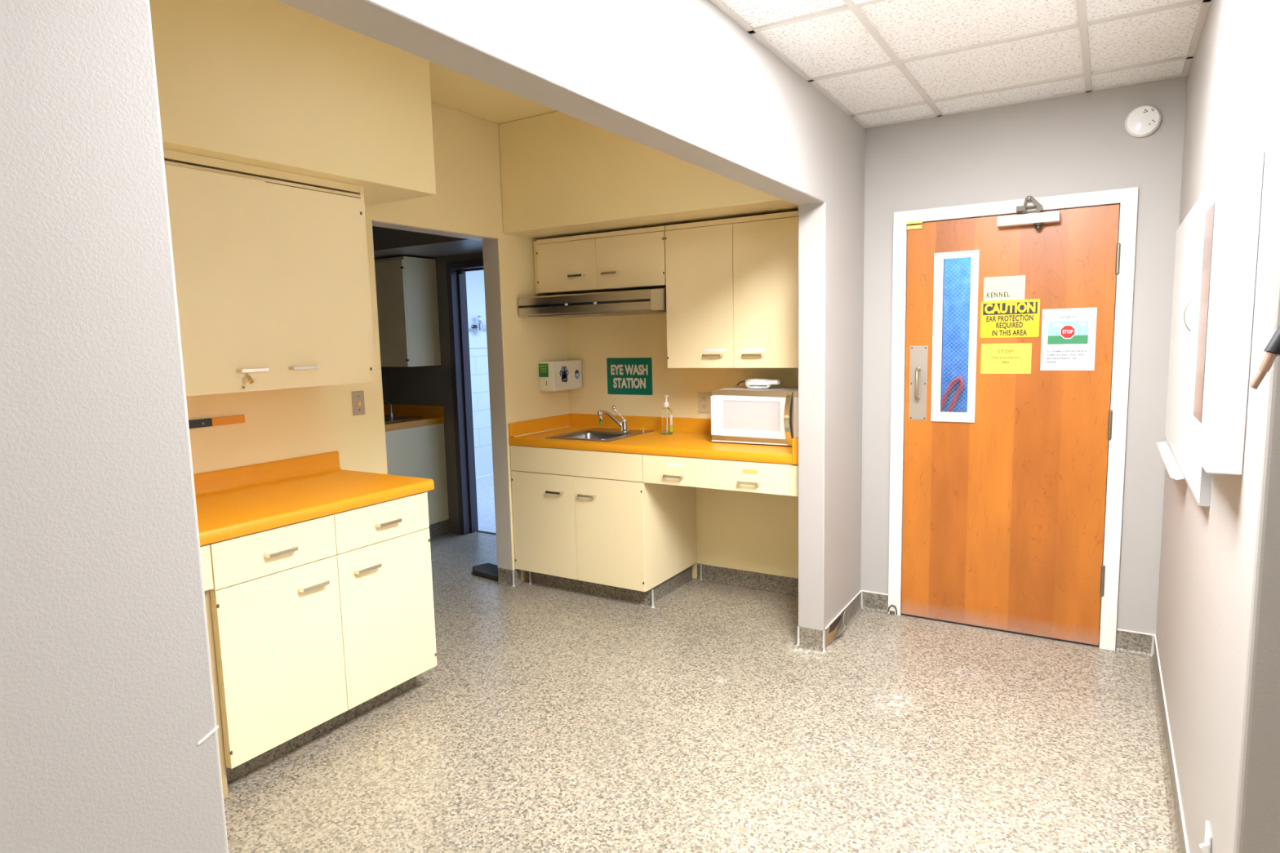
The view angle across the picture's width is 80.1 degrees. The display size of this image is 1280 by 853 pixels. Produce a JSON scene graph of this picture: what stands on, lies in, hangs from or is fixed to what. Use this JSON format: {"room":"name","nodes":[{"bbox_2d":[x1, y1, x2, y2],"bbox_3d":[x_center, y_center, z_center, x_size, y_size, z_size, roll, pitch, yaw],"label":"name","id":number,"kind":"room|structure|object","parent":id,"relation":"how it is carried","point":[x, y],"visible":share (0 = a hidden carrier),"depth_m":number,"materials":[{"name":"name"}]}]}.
{"room":"veterinary clinic","nodes":[
{"label":"veterinary clinic","id":0,"kind":"room"},
{"bbox_2d":[149,0,435,205],"bbox_3d":[-1.684,-1.217,2.565,0.453,0.586,2.195,3,8,31],"label":"wall","id":1,"kind":"structure","parent":0,"point":[271,84],"depth_m":2.80,"materials":[{"name":"beige paint"}]},
{"bbox_2d":[186,102,569,582],"bbox_3d":[-1.502,-0.247,3.493,0.122,2.736,3.980,3,8,31],"label":"wall","id":2,"kind":"structure","parent":0,"point":[283,424],"depth_m":3.98,"materials":[{"name":"beige paint"}]},
{"bbox_2d":[188,414,244,428],"bbox_3d":[-1.728,-0.013,3.004,0.016,0.032,0.345,3,8,31],"label":"strip","id":3,"kind":"object","parent":2,"relation":"attached to","point":[200,423],"visible":0.73,"depth_m":3.05,"materials":[{"name":"orange laminate"}]},
{"bbox_2d":[163,148,375,396],"bbox_3d":[-1.747,-0.505,2.554,0.411,0.820,1.792,3,8,31],"label":"upper cabinet","id":4,"kind":"object","parent":2,"relation":"attached to","point":[272,276],"visible":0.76,"depth_m":2.82,"materials":[{"name":"beige laminate"}]},
{"bbox_2d":[351,391,364,415],"bbox_3d":[-1.343,-0.112,3.636,0.010,0.114,0.067,3,8,31],"label":"switch plate","id":5,"kind":"object","parent":2,"relation":"attached to","point":[357,397],"visible":1,"depth_m":3.63,"materials":[{"name":"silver metal"}]},
{"bbox_2d":[371,220,512,570],"bbox_3d":[-1.087,-0.059,4.193,0.120,1.986,0.900,3,8,31],"label":"trim","id":6,"kind":"structure","parent":2,"relation":"attached to","point":[490,245],"depth_m":4.55,"materials":[{"name":"beige paint"}]},
{"bbox_2d":[497,568,512,586],"bbox_3d":[-0.831,0.927,4.684,0.122,0.098,0.022,3,8,31],"label":"baseboard","id":7,"kind":"object","parent":2,"relation":"attached to","point":[504,575],"visible":1,"depth_m":4.69,"materials":[{"name":"stone"}]},
{"bbox_2d":[511,570,515,586],"bbox_3d":[-0.775,0.929,4.655,0.027,0.098,0.028,3,8,31],"label":"trim","id":8,"kind":"structure","parent":2,"relation":"attached to","point":[513,571],"depth_m":4.65,"materials":[{"name":"grey metal"}]},
{"bbox_2d":[513,568,523,586],"bbox_3d":[-0.748,0.925,4.682,0.022,0.098,0.062,3,8,31],"label":"baseboard","id":9,"kind":"structure","parent":2,"relation":"attached to","point":[517,581],"depth_m":4.68,"materials":[{"name":"stone"}]},
{"bbox_2d":[538,360,582,391],"bbox_3d":[-0.507,-0.330,4.886,0.119,0.188,0.307,3,8,31],"label":"wall dispenser","id":10,"kind":"object","parent":2,"relation":"attached to","point":[557,375],"visible":1,"depth_m":4.79,"materials":[{"name":"beige plastic"}]},
{"bbox_2d":[372,226,483,259],"bbox_3d":[-1.494,-1.397,5.381,1.920,0.315,0.600,3,8,31],"label":"ceiling","id":11,"kind":"structure","parent":0,"point":[388,242],"depth_m":5.18,"materials":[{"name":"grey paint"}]},
{"bbox_2d":[381,253,483,533],"bbox_3d":[-1.285,-0.519,5.793,1.920,2.736,0.120,3,8,31],"label":"wall","id":12,"kind":"structure","parent":0,"point":[424,385],"depth_m":5.95,"materials":[{"name":"brown paint"}]},
{"bbox_2d":[374,256,440,366],"bbox_3d":[-1.913,-0.868,5.864,0.664,0.802,0.332,3,8,31],"label":"upper cabinet","id":13,"kind":"object","parent":12,"relation":"attached to","point":[406,294],"visible":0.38,"depth_m":5.66,"materials":[{"name":"beige laminate"}]},
{"bbox_2d":[445,259,496,534],"bbox_3d":[-0.987,-0.182,5.653,0.950,2.085,0.160,3,8,31],"label":"door frame","id":14,"kind":"structure","parent":12,"relation":"in","point":[455,271],"depth_m":5.85,"materials":[{"name":"grey paint"}]},
{"bbox_2d":[0,0,865,852],"bbox_3d":[-0.528,-0.021,1.346,0.127,2.736,6.309,3,8,31],"label":"wall","id":15,"kind":"structure","parent":0,"point":[107,700],"depth_m":1.01,"materials":[{"name":"grey paint"}]},
{"bbox_2d":[197,724,218,745],"bbox_3d":[-0.625,0.447,1.100,0.001,0.016,0.032,3,8,31],"label":"trim","id":16,"kind":"structure","parent":15,"relation":"attached to","point":[214,730],"depth_m":1.10,"materials":[{"name":"white"}]},
{"bbox_2d":[795,626,799,646],"bbox_3d":[0.761,1.008,3.656,0.027,0.098,0.028,3,8,31],"label":"trim","id":17,"kind":"structure","parent":15,"relation":"attached to","point":[797,628],"depth_m":3.65,"materials":[{"name":"grey plastic"}]},
{"bbox_2d":[796,626,822,652],"bbox_3d":[0.808,1.011,3.619,0.127,0.098,0.022,3,8,31],"label":"baseboard","id":18,"kind":"structure","parent":15,"relation":"attached to","point":[811,639],"depth_m":3.62,"materials":[{"name":"stone"}]},
{"bbox_2d":[822,630,826,652],"bbox_3d":[0.868,1.013,3.595,0.027,0.098,0.028,3,8,31],"label":"trim","id":19,"kind":"structure","parent":15,"relation":"attached to","point":[824,632],"depth_m":3.59,"materials":[{"name":"grey plastic"}]},
{"bbox_2d":[825,618,840,647],"bbox_3d":[0.947,0.994,3.720,0.002,0.091,0.240,3,8,31],"label":"trim","id":20,"kind":"structure","parent":15,"relation":"attached to","point":[829,637],"depth_m":3.69,"materials":[{"name":"brown wood"}]},
{"bbox_2d":[828,614,841,633],"bbox_3d":[0.960,0.971,3.736,0.001,0.044,0.215,3,8,31],"label":"trim","id":21,"kind":"structure","parent":15,"relation":"attached to","point":[833,625],"depth_m":3.72,"materials":[{"name":"brown"}]},
{"bbox_2d":[828,592,863,645],"bbox_3d":[1.073,0.974,3.887,0.044,0.098,0.559,3,8,31],"label":"baseboard","id":22,"kind":"structure","parent":15,"relation":"attached to","point":[854,610],"depth_m":3.94,"materials":[{"name":"plastic"}]},
{"bbox_2d":[469,347,492,462],"bbox_3d":[-1.854,-0.808,8.338,0.120,2.750,3.660,3,8,31],"label":"tiled wall","id":23,"kind":"structure","parent":0,"point":[478,356],"depth_m":8.42,"materials":[{"name":"white tile"}]},
{"bbox_2d":[465,270,487,348],"bbox_3d":[-1.851,-1.505,8.162,0.012,1.325,3.400,3,8,31],"label":"tiled wall","id":24,"kind":"structure","parent":23,"relation":"attached to","point":[475,288],"depth_m":8.28,"materials":[{"name":"white tile"}]},
{"bbox_2d":[471,315,486,330],"bbox_3d":[-1.630,-1.144,8.440,0.103,0.162,0.680,3,8,31],"label":"valve","id":25,"kind":"object","parent":23,"relation":"attached to","point":[479,325],"visible":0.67,"depth_m":8.21,"materials":[{"name":"silver metal"}]},
{"bbox_2d":[475,459,493,478],"bbox_3d":[-1.795,0.483,8.388,0.029,0.170,3.400,3,8,31],"label":"tiled wall","id":26,"kind":"structure","parent":23,"relation":"attached to","point":[482,468],"depth_m":8.48,"materials":[{"name":"white"}]},
{"bbox_2d":[429,60,557,124],"bbox_3d":[-0.754,-1.609,2.854,1.953,0.080,3.980,3,8,31],"label":"ceiling","id":27,"kind":"structure","parent":0,"point":[451,88],"depth_m":3.93,"materials":[{"name":"beige paint"}]},
{"bbox_2d":[498,111,798,239],"bbox_3d":[0.126,-1.434,4.194,1.831,0.618,0.594,3,8,31],"label":"wall","id":28,"kind":"structure","parent":0,"point":[563,175],"depth_m":4.10,"materials":[{"name":"beige paint"}]},
{"bbox_2d":[566,313,798,578],"bbox_3d":[0.337,-0.422,4.619,1.831,2.736,0.120,3,8,31],"label":"wall","id":29,"kind":"structure","parent":0,"point":[749,531],"depth_m":4.62,"materials":[{"name":"beige paint"}]},
{"bbox_2d":[533,225,666,294],"bbox_3d":[-0.184,-0.979,4.572,0.943,0.321,0.374,3,8,31],"label":"upper cabinet","id":30,"kind":"object","parent":29,"relation":"attached to","point":[629,259],"visible":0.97,"depth_m":4.41,"materials":[{"name":"beige laminate"}]},
{"bbox_2d":[518,287,666,317],"bbox_3d":[-0.208,-0.740,4.543,0.930,0.144,0.501,3,8,31],"label":"range hood","id":31,"kind":"object","parent":30,"relation":"attached to","point":[644,300],"visible":0.94,"depth_m":4.32,"materials":[{"name":"silver metal"}]},
{"bbox_2d":[606,356,653,395],"bbox_3d":[-0.067,-0.317,4.808,0.342,0.240,0.004,3,8,31],"label":"sign","id":32,"kind":"object","parent":29,"relation":"attached to","point":[625,375],"visible":1,"depth_m":4.80,"materials":[{"name":"green plastic"}]},
{"bbox_2d":[698,564,702,581],"bbox_3d":[0.376,0.898,4.683,0.027,0.098,0.028,3,8,31],"label":"trim","id":33,"kind":"structure","parent":29,"relation":"attached to","point":[700,578],"depth_m":4.68,"materials":[{"name":"grey metal"}]},
{"bbox_2d":[697,391,711,413],"bbox_3d":[0.412,-0.142,4.534,0.146,0.124,0.006,3,8,31],"label":"wall outlet","id":34,"kind":"object","parent":29,"relation":"attached to","point":[704,398],"visible":0.52,"depth_m":4.55,"materials":[{"name":"beige plastic"}]},
{"bbox_2d":[664,210,798,368],"bbox_3d":[0.603,-0.715,4.123,0.879,0.781,0.374,3,8,31],"label":"upper cabinet","id":35,"kind":"object","parent":29,"relation":"attached to","point":[732,283],"visible":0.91,"depth_m":4.00,"materials":[{"name":"beige laminate"}]},
{"bbox_2d":[696,563,798,596],"bbox_3d":[0.731,0.914,4.467,0.894,0.098,0.022,3,8,31],"label":"baseboard","id":36,"kind":"structure","parent":29,"relation":"attached to","point":[723,575],"depth_m":4.52,"materials":[{"name":"plastic"}]},
{"bbox_2d":[223,475,1173,852],"bbox_3d":[-0.212,1.111,3.657,8.100,0.060,10.300,3,8,31],"label":"floor","id":37,"kind":"structure","parent":0,"point":[547,719],"depth_m":2.81,"materials":[{"name":"plastic"}]},
{"bbox_2d":[200,544,228,799],"bbox_3d":[-1.863,0.849,2.228,0.643,0.868,0.958,3,8,31],"label":"drawer unit","id":38,"kind":"object","parent":37,"relation":"on","point":[205,549],"visible":0.13,"depth_m":2.48,"materials":[{"name":"beige laminate"}]},
{"bbox_2d":[208,492,437,783],"bbox_3d":[-1.378,0.745,3.024,0.651,0.868,0.915,3,8,31],"label":"base cabinet","id":39,"kind":"object","parent":37,"relation":"on","point":[318,624],"visible":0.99,"depth_m":2.78,"materials":[{"name":"beige laminate"}]},
{"bbox_2d":[193,451,434,546],"bbox_3d":[-1.640,0.298,2.580,0.632,0.132,1.910,3,8,31],"label":"countertop","id":40,"kind":"structure","parent":39,"relation":"on","point":[231,503],"depth_m":3.01,"materials":[{"name":"orange laminate"}]},
{"bbox_2d":[385,422,449,537],"bbox_3d":[-1.960,0.426,5.894,0.658,0.868,0.617,3,8,31],"label":"base cabinet","id":41,"kind":"object","parent":37,"relation":"on","point":[415,451],"visible":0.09,"depth_m":5.81,"materials":[{"name":"beige laminate"}]},
{"bbox_2d":[383,404,444,431],"bbox_3d":[-1.980,-0.073,5.839,0.680,0.132,0.624,3,8,31],"label":"countertop","id":42,"kind":"structure","parent":41,"relation":"on","point":[406,416],"depth_m":5.92,"materials":[{"name":"orange laminate"}]},
{"bbox_2d":[383,400,394,417],"bbox_3d":[-1.992,-0.139,5.930,0.040,0.138,0.169,3,8,31],"label":"faucet","id":43,"kind":"object","parent":42,"relation":"on","point":[391,414],"visible":0.8,"depth_m":5.97,"materials":[{"name":"silver metal"}]},
{"bbox_2d":[472,563,498,581],"bbox_3d":[-0.956,0.936,4.902,0.313,0.035,0.168,4,9,40],"label":"floor mat","id":44,"kind":"object","parent":37,"relation":"on","point":[487,571],"visible":0.74,"depth_m":4.87,"materials":[{"name":"grey rubber"}]},
{"bbox_2d":[510,445,697,605],"bbox_3d":[-0.221,0.531,4.632,0.929,0.868,0.646,3,8,31],"label":"base cabinet","id":45,"kind":"object","parent":37,"relation":"on","point":[585,522],"visible":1,"depth_m":4.37,"materials":[{"name":"beige laminate"}]},
{"bbox_2d":[528,571,533,584],"bbox_3d":[-0.676,0.929,4.686,0.027,0.085,0.028,3,8,31],"label":"trim","id":46,"kind":"structure","parent":45,"relation":"attached to","point":[530,574],"depth_m":4.68,"materials":[{"name":"grey metal"}]},
{"bbox_2d":[508,413,798,465],"bbox_3d":[0.151,0.049,4.350,1.829,0.132,0.632,3,8,31],"label":"countertop","id":47,"kind":"structure","parent":45,"relation":"on","point":[691,437],"depth_m":4.35,"materials":[{"name":"orange laminate"}]},
{"bbox_2d":[545,427,653,441],"bbox_3d":[-0.235,0.116,4.601,0.450,0.164,0.505,3,8,31],"label":"sink","id":48,"kind":"object","parent":47,"relation":"in","point":[599,434],"visible":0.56,"depth_m":4.67,"materials":[{"name":"silver metal"}]},
{"bbox_2d":[597,405,629,431],"bbox_3d":[-0.169,-0.046,4.673,0.207,0.160,0.068,-4,7,-24],"label":"faucet","id":49,"kind":"object","parent":47,"relation":"on","point":[624,424],"visible":1,"depth_m":4.68,"materials":[{"name":"silver metal"}]},
{"bbox_2d":[661,395,672,435],"bbox_3d":[0.158,-0.069,4.515,0.070,0.232,0.068,3,8,31],"label":"soap bottle","id":50,"kind":"object","parent":47,"relation":"on","point":[666,413],"visible":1,"depth_m":4.50,"materials":[{"name":"clear"}]},
{"bbox_2d":[642,454,798,496],"bbox_3d":[0.470,0.228,3.991,0.890,0.152,0.348,3,8,31],"label":"drawer unit","id":51,"kind":"object","parent":47,"relation":"attached to","point":[782,479],"visible":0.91,"depth_m":3.85,"materials":[{"name":"beige laminate"}]},
{"bbox_2d":[711,386,798,445],"bbox_3d":[0.671,-0.065,4.140,0.616,0.288,0.397,3,8,31],"label":"microwave","id":52,"kind":"object","parent":47,"relation":"on","point":[739,414],"visible":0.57,"depth_m":3.98,"materials":[{"name":"white"}]},
{"bbox_2d":[736,378,780,388],"bbox_3d":[0.612,-0.239,4.168,0.112,0.052,0.354,-6,8,-34],"label":"scanner","id":53,"kind":"object","parent":52,"relation":"on","point":[749,383],"visible":1,"depth_m":4.08,"materials":[{"name":"white plastic"}]},
{"bbox_2d":[650,589,655,608],"bbox_3d":[0.071,0.957,4.230,0.027,0.100,0.028,3,8,31],"label":"trim","id":54,"kind":"structure","parent":37,"relation":"on","point":[652,590],"depth_m":4.23,"materials":[{"name":"grey metal"}]},
{"bbox_2d":[720,0,1201,124],"bbox_3d":[0.821,-1.116,0.372,3.100,0.022,6.309,3,8,31],"label":"ceiling","id":55,"kind":"structure","parent":0,"point":[837,42],"depth_m":2.78,"materials":[{"name":"tile"}]},
{"bbox_2d":[709,0,1211,128],"bbox_3d":[0.709,-1.107,0.443,2.837,0.008,6.309,3,8,31],"label":"grid","id":56,"kind":"object","parent":55,"relation":"attached to","point":[856,10],"visible":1,"depth_m":2.87,"materials":[{"name":"grey metal"}]},
{"bbox_2d":[852,0,872,4],"bbox_3d":[0.621,-1.301,1.732,0.593,0.100,1.193,3,8,31],"label":"ceiling light","id":57,"kind":"object","parent":56,"relation":"attached to","point":[856,2],"visible":1,"depth_m":2.38,"materials":[{"name":"white"}]},
{"bbox_2d":[860,75,1187,649],"bbox_3d":[1.787,-0.347,3.679,1.627,2.736,0.125,3,8,31],"label":"wall","id":58,"kind":"structure","parent":0,"point":[1077,143],"depth_m":3.45,"materials":[{"name":"grey paint"}]},
{"bbox_2d":[861,591,862,608],"bbox_3d":[1.202,0.943,4.127,0.027,0.098,0.028,3,8,31],"label":"trim","id":59,"kind":"structure","parent":58,"relation":"attached to","point":[861,592],"depth_m":4.12,"materials":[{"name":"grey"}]},
{"bbox_2d":[862,591,888,614],"bbox_3d":[1.258,0.946,4.087,0.150,0.098,0.022,3,8,31],"label":"baseboard","id":60,"kind":"structure","parent":58,"relation":"attached to","point":[873,602],"depth_m":4.09,"materials":[{"name":"plastic"}]},
{"bbox_2d":[887,186,1138,651],"bbox_3d":[1.758,-0.025,3.705,1.029,2.092,0.192,3,8,31],"label":"door","id":61,"kind":"structure","parent":58,"relation":"in","point":[1006,490],"depth_m":3.66,"materials":[{"name":"orange wood"}]},
{"bbox_2d":[983,275,1025,301],"bbox_3d":[1.723,-0.641,3.602,0.177,0.139,0.002,3,8,31],"label":"sign","id":62,"kind":"object","parent":61,"relation":"attached to","point":[1006,287],"visible":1,"depth_m":3.60,"materials":[{"name":"beige paper"}]},
{"bbox_2d":[980,342,1031,373],"bbox_3d":[1.745,-0.324,3.630,0.218,0.143,0.002,3,8,31],"label":"notice","id":63,"kind":"object","parent":61,"relation":"attached to","point":[996,358],"visible":1,"depth_m":3.63,"materials":[{"name":"yellow paper"}]},
{"bbox_2d":[980,298,1039,337],"bbox_3d":[1.749,-0.510,3.602,0.252,0.176,0.004,3,8,31],"label":"caution sign","id":64,"kind":"object","parent":61,"relation":"attached to","point":[1012,317],"visible":1,"depth_m":3.60,"materials":[{"name":"yellow paper"}]},
{"bbox_2d":[1040,307,1097,370],"bbox_3d":[1.962,-0.399,3.487,0.217,0.282,0.003,3,8,31],"label":"notice","id":65,"kind":"object","parent":61,"relation":"attached to","point":[1068,335],"visible":1,"depth_m":3.49,"materials":[{"name":"white paper"}]},
{"bbox_2d":[1047,320,1088,344],"bbox_3d":[1.959,-0.430,3.485,0.161,0.104,0.001,3,8,31],"label":"picture","id":66,"kind":"object","parent":65,"relation":"attached to","point":[1059,332],"depth_m":3.48,"materials":[{"name":"multicoloured paper"}]},
{"bbox_2d":[1115,630,1151,657],"bbox_3d":[2.264,0.993,3.474,0.147,0.098,0.022,3,8,31],"label":"baseboard","id":67,"kind":"structure","parent":58,"relation":"attached to","point":[1127,642],"depth_m":3.48,"materials":[{"name":"stone"}]},
{"bbox_2d":[1124,104,1161,137],"bbox_3d":[2.142,-1.302,3.242,0.132,0.132,0.033,3,8,31],"label":"smoke detector","id":68,"kind":"object","parent":58,"relation":"attached to","point":[1142,121],"visible":1,"depth_m":3.23,"materials":[{"name":"white plastic"}]},
{"bbox_2d":[1134,120,1142,132],"bbox_3d":[2.121,-1.277,3.240,0.026,0.044,0.002,3,8,31],"label":"grille","id":69,"kind":"object","parent":68,"relation":"attached to","point":[1138,124],"depth_m":3.24,"materials":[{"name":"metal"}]},
{"bbox_2d":[1150,635,1154,657],"bbox_3d":[2.321,0.995,3.443,0.027,0.098,0.028,3,8,31],"label":"trim","id":70,"kind":"structure","parent":58,"relation":"attached to","point":[1153,637],"depth_m":3.44,"materials":[{"name":"grey plastic"}]},
{"bbox_2d":[1155,0,1279,852],"bbox_3d":[1.758,-0.183,2.267,0.150,2.736,2.332,3,8,31],"label":"wall","id":71,"kind":"structure","parent":0,"point":[1218,628],"depth_m":1.59,"materials":[{"name":"grey paint"}]},
{"bbox_2d":[825,590,1189,852],"bbox_3d":[1.158,1.046,2.797,1.327,0.006,2.332,3,8,31],"label":"trim","id":72,"kind":"structure","parent":71,"relation":"attached to","point":[860,591],"depth_m":2.71,"materials":[{"name":"white"}]},
{"bbox_2d":[1148,640,1186,852],"bbox_3d":[1.716,1.124,2.464,0.022,0.098,2.332,3,8,31],"label":"baseboard","id":73,"kind":"structure","parent":71,"relation":"attached to","point":[1178,842],"depth_m":2.56,"materials":[{"name":"plastic"}]},
{"bbox_2d":[1155,195,1211,506],"bbox_3d":[1.798,-0.281,2.522,0.053,0.886,1.460,3,8,31],"label":"whiteboard","id":74,"kind":"object","parent":71,"relation":"attached to","point":[1180,462],"depth_m":2.56,"materials":[{"name":"white plastic"}]},
{"bbox_2d":[1155,441,1184,479],"bbox_3d":[1.967,0.110,2.823,0.047,0.032,0.860,3,8,31],"label":"marker tray","id":75,"kind":"object","parent":74,"relation":"on","point":[1171,462],"depth_m":2.71,"materials":[{"name":"white plastic"}]},
{"bbox_2d":[1199,820,1212,852],"bbox_3d":[1.256,0.921,1.695,0.022,0.050,0.080,3,8,31],"label":"wall jack","id":76,"kind":"object","parent":71,"relation":"attached to","point":[1206,847],"visible":1,"depth_m":1.67,"materials":[{"name":"white plastic"}]},
{"bbox_2d":[1186,150,1264,475],"bbox_3d":[1.281,-0.240,1.683,0.060,0.623,0.468,3,8,31],"label":"box","id":77,"kind":"object","parent":71,"relation":"attached to","point":[1230,202],"visible":1,"depth_m":1.50,"materials":[{"name":"white plastic"}]},
{"bbox_2d":[1248,324,1279,389],"bbox_3d":[1.092,-0.205,1.232,0.158,0.289,0.055,-2,7,-1],"label":"probe","id":78,"kind":"object","parent":71,"relation":"hanging from","point":[1272,349],"visible":1,"depth_m":1.25,"materials":[{"name":"orange metal"}]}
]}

